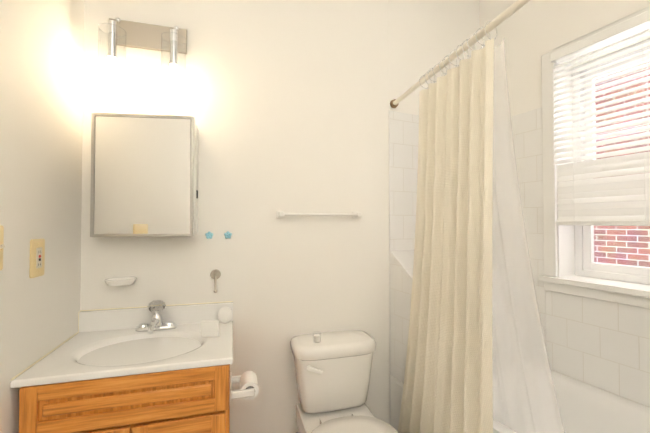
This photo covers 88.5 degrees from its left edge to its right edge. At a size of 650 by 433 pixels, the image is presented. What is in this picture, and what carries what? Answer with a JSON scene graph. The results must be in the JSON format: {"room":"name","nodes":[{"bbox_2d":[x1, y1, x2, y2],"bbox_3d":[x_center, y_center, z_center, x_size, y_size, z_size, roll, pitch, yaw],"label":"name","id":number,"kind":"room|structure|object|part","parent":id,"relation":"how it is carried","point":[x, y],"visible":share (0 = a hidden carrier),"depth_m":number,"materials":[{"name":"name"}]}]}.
{"room":"bathroom","nodes":[
{"label":"bathroom","id":0,"kind":"room"},
{"bbox_2d":[0,0,83,432],"bbox_3d":[-0.753,-0.210,0.179,0.100,3.000,2.807,0,-1,-16],"label":"wall","id":1,"kind":"structure","parent":0,"point":[41,84],"depth_m":1.12,"materials":[{"name":"white paint"}]},
{"bbox_2d":[0,225,4,270],"bbox_3d":[-0.884,0.087,0.885,0.028,0.126,0.128,0,-1,-16],"label":"light switch","id":2,"kind":"object","parent":1,"relation":"attached to","point":[2,245],"visible":1,"depth_m":0.93,"materials":[{"name":"brown plastic"}]},
{"bbox_2d":[29,238,44,277],"bbox_3d":[-0.958,0.138,1.114,0.010,0.126,0.080,0,-1,-16],"label":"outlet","id":3,"kind":"object","parent":1,"relation":"attached to","point":[37,256],"visible":1,"depth_m":1.10,"materials":[{"name":"beige plastic"}]},
{"bbox_2d":[80,0,389,432],"bbox_3d":[-0.413,-0.183,1.679,1.560,3.000,0.100,0,-1,-16],"label":"wall","id":4,"kind":"structure","parent":0,"point":[284,103],"depth_m":1.66,"materials":[{"name":"white paint"}]},
{"bbox_2d":[104,276,136,285],"bbox_3d":[-0.882,0.281,1.442,0.118,0.028,0.085,0,-1,-16],"label":"soap dish","id":5,"kind":"object","parent":4,"relation":"attached to","point":[120,281],"visible":1,"depth_m":1.42,"materials":[{"name":"white ceramic"}]},
{"bbox_2d":[97,17,186,81],"bbox_3d":[-0.784,-0.737,1.454,0.340,0.281,0.151,0,-1,-16],"label":"sconce","id":6,"kind":"object","parent":4,"relation":"attached to","point":[172,41],"visible":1,"depth_m":1.49,"materials":[{"name":"silver metal"}]},
{"bbox_3d":[-0.892,-0.698,1.399,0.103,0.173,0.103,0,-1,-16],"label":"glass","id":7,"kind":"part","parent":6,"relation":"part of","materials":[{"name":"glass"}]},
{"bbox_3d":[-0.892,-0.633,1.398,0.042,0.071,0.041,0,-1,-16],"label":"bulb","id":8,"kind":"part","parent":6,"relation":"part of","materials":[{"name":"white glass"}]},
{"bbox_3d":[-0.901,-0.769,1.432,0.038,0.214,0.103,0,-1,-16],"label":"arm","id":9,"kind":"part","parent":6,"relation":"part of"},
{"bbox_3d":[-0.803,-0.820,1.521,0.321,0.111,0.015,0,-1,-16],"label":"plate","id":10,"kind":"part","parent":6,"relation":"part of","materials":[{"name":"silver metal"}]},
{"bbox_3d":[-0.664,-0.697,1.463,0.103,0.173,0.103,0,-1,-16],"label":"glass","id":11,"kind":"part","parent":6,"relation":"part of","materials":[{"name":"glass"}]},
{"bbox_3d":[-0.664,-0.632,1.462,0.042,0.071,0.041,0,-1,-16],"label":"bulb","id":12,"kind":"part","parent":6,"relation":"part of","materials":[{"name":"white glass"}]},
{"bbox_3d":[-0.673,-0.768,1.495,0.038,0.214,0.103,0,-1,-16],"label":"arm","id":13,"kind":"part","parent":6,"relation":"part of"},
{"bbox_2d":[90,113,198,236],"bbox_3d":[-0.762,-0.168,1.433,0.405,0.506,0.184,0,-1,-16],"label":"medicine cabinet mirror","id":14,"kind":"object","parent":4,"relation":"attached to","point":[144,174],"visible":1,"depth_m":1.38,"materials":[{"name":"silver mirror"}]},
{"bbox_3d":[-0.752,-0.169,1.386,0.398,0.503,0.078,0,-1,-16],"label":"door","id":15,"kind":"part","parent":14,"relation":"part of","materials":[{"name":"silver metal"}]},
{"bbox_2d":[205,231,212,238],"bbox_3d":[-0.546,0.087,1.573,0.036,0.035,0.021,0,-1,-16],"label":"handle","id":16,"kind":"object","parent":4,"relation":"attached to","point":[209,234],"visible":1,"depth_m":1.56,"materials":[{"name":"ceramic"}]},
{"bbox_2d":[210,269,220,292],"bbox_3d":[-0.514,0.304,1.564,0.048,0.104,0.048,0,-1,-16],"label":"robe hook","id":17,"kind":"object","parent":4,"relation":"attached to","point":[215,274],"visible":0.98,"depth_m":1.57,"materials":[{"name":"silver metal"}]},
{"bbox_2d":[224,231,231,238],"bbox_3d":[-0.464,0.088,1.596,0.036,0.035,0.021,0,-1,-16],"label":"handle","id":18,"kind":"object","parent":4,"relation":"attached to","point":[227,234],"visible":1,"depth_m":1.59,"materials":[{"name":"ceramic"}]},
{"bbox_2d":[276,211,361,218],"bbox_3d":[-0.025,-0.009,1.695,0.439,0.038,0.069,0,-1,-16],"label":"towel bar","id":19,"kind":"object","parent":4,"relation":"attached to","point":[353,214],"visible":1,"depth_m":1.67,"materials":[{"name":"white plastic"}]},
{"bbox_2d":[388,0,479,414],"bbox_3d":[0.702,-0.175,2.059,0.820,3.000,0.100,0,-1,-25],"label":"wall","id":20,"kind":"structure","parent":0,"point":[424,36],"depth_m":1.95,"materials":[{"name":"white paint"}]},
{"bbox_2d":[390,250,526,382],"bbox_3d":[0.739,0.755,1.834,0.711,1.131,0.291,0,-1,-25],"label":"tiled wall","id":21,"kind":"structure","parent":0,"point":[401,270],"depth_m":1.78,"materials":[{"name":"tile"}]},
{"bbox_2d":[391,375,403,430],"bbox_3d":[0.406,1.015,1.689,0.009,0.325,0.240,0,-1,-25],"label":"access panel","id":22,"kind":"object","parent":21,"relation":"attached to","point":[396,391],"visible":0.4,"depth_m":1.75,"materials":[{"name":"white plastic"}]},
{"bbox_2d":[479,0,649,276],"bbox_3d":[1.718,-0.197,0.879,0.220,3.000,3.100,0,-1,-25],"label":"wall","id":23,"kind":"structure","parent":0,"point":[531,32],"depth_m":1.84,"materials":[{"name":"white paint"}]},
{"bbox_2d":[389,107,649,424],"bbox_3d":[1.054,0.356,1.201,1.014,1.909,1.825,0,-1,-16],"label":"tiled wall","id":24,"kind":"structure","parent":23,"relation":"attached to","point":[602,345],"depth_m":1.80,"materials":[{"name":"white tile"}]},
{"bbox_2d":[538,6,649,308],"bbox_3d":[1.438,-0.244,1.423,0.267,1.254,0.902,0,-1,-25],"label":"window unit","id":25,"kind":"structure","parent":23,"relation":"in","point":[586,265],"depth_m":1.72,"materials":[{"name":"white plastic"}]},
{"bbox_2d":[550,10,649,225],"bbox_3d":[1.317,-0.398,1.370,0.047,0.874,0.726,0,-1,-25],"label":"window blind","id":26,"kind":"object","parent":25,"relation":"attached to","point":[616,199],"visible":0.94,"depth_m":1.50,"materials":[{"name":"white plastic"}]},
{"bbox_3d":[1.519,-0.248,1.461,0.134,0.963,0.594,0,-1,-16],"label":"glass","id":27,"kind":"part","parent":25,"relation":"part of","materials":[{"name":"clear glass"}]},
{"bbox_3d":[0.660,1.351,0.801,3.272,0.100,3.400,0,-1,-16],"label":"floor","id":28,"kind":"structure","parent":0,"visible":0},
{"bbox_2d":[10,300,258,432],"bbox_3d":[-0.641,0.837,1.300,0.729,0.947,0.473,0,-1,-16],"label":"bathroom vanity","id":29,"kind":"object","parent":28,"relation":"on","point":[157,366],"visible":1,"depth_m":1.12,"materials":[{"name":"brown wood"}]},
{"bbox_3d":[-0.765,0.931,1.031,0.288,0.515,0.019,0,-1,-16],"label":"door frame","id":30,"kind":"part","parent":29,"relation":"part of","materials":[{"name":"brown wood"}]},
{"bbox_2d":[10,302,232,387],"bbox_3d":[-0.686,0.518,1.293,0.635,0.225,0.472,0,-1,-16],"label":"sink","id":31,"kind":"object","parent":29,"relation":"in","point":[178,345],"depth_m":1.24,"materials":[{"name":"white ceramic"}]},
{"bbox_3d":[-0.622,0.589,1.077,0.603,0.157,0.019,0,-1,-16],"label":"drawer frame","id":32,"kind":"part","parent":29,"relation":"part of","materials":[{"name":"brown wood"}]},
{"bbox_3d":[-0.621,0.588,1.073,0.484,0.038,0.010,0,-1,-16],"label":"drawer panel","id":33,"kind":"part","parent":29,"relation":"part of","materials":[{"name":"brown wood"}]},
{"bbox_2d":[135,300,176,333],"bbox_3d":[-0.726,0.429,1.419,0.164,0.126,0.159,0,-1,-16],"label":"faucet","id":34,"kind":"object","parent":29,"relation":"on","point":[158,318],"depth_m":1.46,"materials":[{"name":"silver metal"}]},
{"bbox_3d":[-0.483,0.932,1.109,0.290,0.515,0.019,0,-1,-16],"label":"door frame","id":35,"kind":"part","parent":29,"relation":"part of","materials":[{"name":"brown wood"}]},
{"bbox_2d":[290,330,398,432],"bbox_3d":[0.107,0.925,1.362,0.404,0.773,0.749,0,-1,-16],"label":"toilet","id":36,"kind":"object","parent":28,"relation":"on","point":[332,372],"visible":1,"depth_m":1.52,"materials":[{"name":"white ceramic"}]},
{"bbox_3d":[-0.047,0.683,1.484,0.073,0.042,0.018,0,-1,-16],"label":"lever","id":37,"kind":"part","parent":36,"relation":"part of","materials":[{"name":"white plastic"}]},
{"bbox_2d":[313,333,320,342],"bbox_3d":[-0.038,0.564,1.562,0.038,0.044,0.038,0,-1,-16],"label":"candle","id":38,"kind":"object","parent":36,"relation":"on","point":[316,339],"depth_m":1.55,"materials":[{"name":"white wax"}]},
{"bbox_3d":[0.038,0.617,1.617,0.404,0.060,0.222,0,-1,-16],"label":"tank lid","id":39,"kind":"part","parent":36,"relation":"part of","materials":[{"name":"white ceramic"}]},
{"bbox_3d":[0.037,0.775,1.616,0.380,0.253,0.194,0,-1,-16],"label":"tank","id":40,"kind":"part","parent":36,"relation":"part of","materials":[{"name":"white ceramic"}]},
{"bbox_3d":[0.138,0.892,1.252,0.387,0.042,0.510,0,-1,-16],"label":"seat","id":41,"kind":"part","parent":36,"relation":"part of","materials":[{"name":"white plastic"}]},
{"bbox_2d":[492,361,649,432],"bbox_3d":[1.123,1.044,1.007,0.711,0.522,1.518,0,-1,-25],"label":"bathtub","id":42,"kind":"object","parent":28,"relation":"on","point":[585,407],"visible":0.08,"depth_m":1.57,"materials":[{"name":"white ceramic"}]},
{"bbox_3d":[1.090,-0.227,-0.712,3.172,3.000,0.100,0,-1,-16],"label":"wall","id":43,"kind":"structure","parent":0,"visible":0},
{"bbox_2d":[390,0,564,432],"bbox_3d":[0.805,0.212,0.607,0.368,1.771,2.605,0,-1,-16],"label":"shower curtain","id":44,"kind":"object","parent":43,"relation":"attached to","point":[448,386],"visible":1,"depth_m":1.23,"materials":[{"name":"white fabric"}]},
{"bbox_3d":[0.687,-0.650,0.589,0.121,0.025,2.604,0,-1,-16],"label":"rod","id":45,"kind":"part","parent":44,"relation":"part of","materials":[{"name":"white metal"}]},
{"label":"outside","id":46,"kind":"structure","parent":0,"visible":0},
{"bbox_2d":[594,60,649,267],"bbox_3d":[4.597,-1.163,2.742,0.200,13.000,12.000,0,-1,-25],"label":"brick wall","id":47,"kind":"structure","parent":46,"point":[625,247],"depth_m":4.23,"materials":[{"name":"red brick"}]}
]}

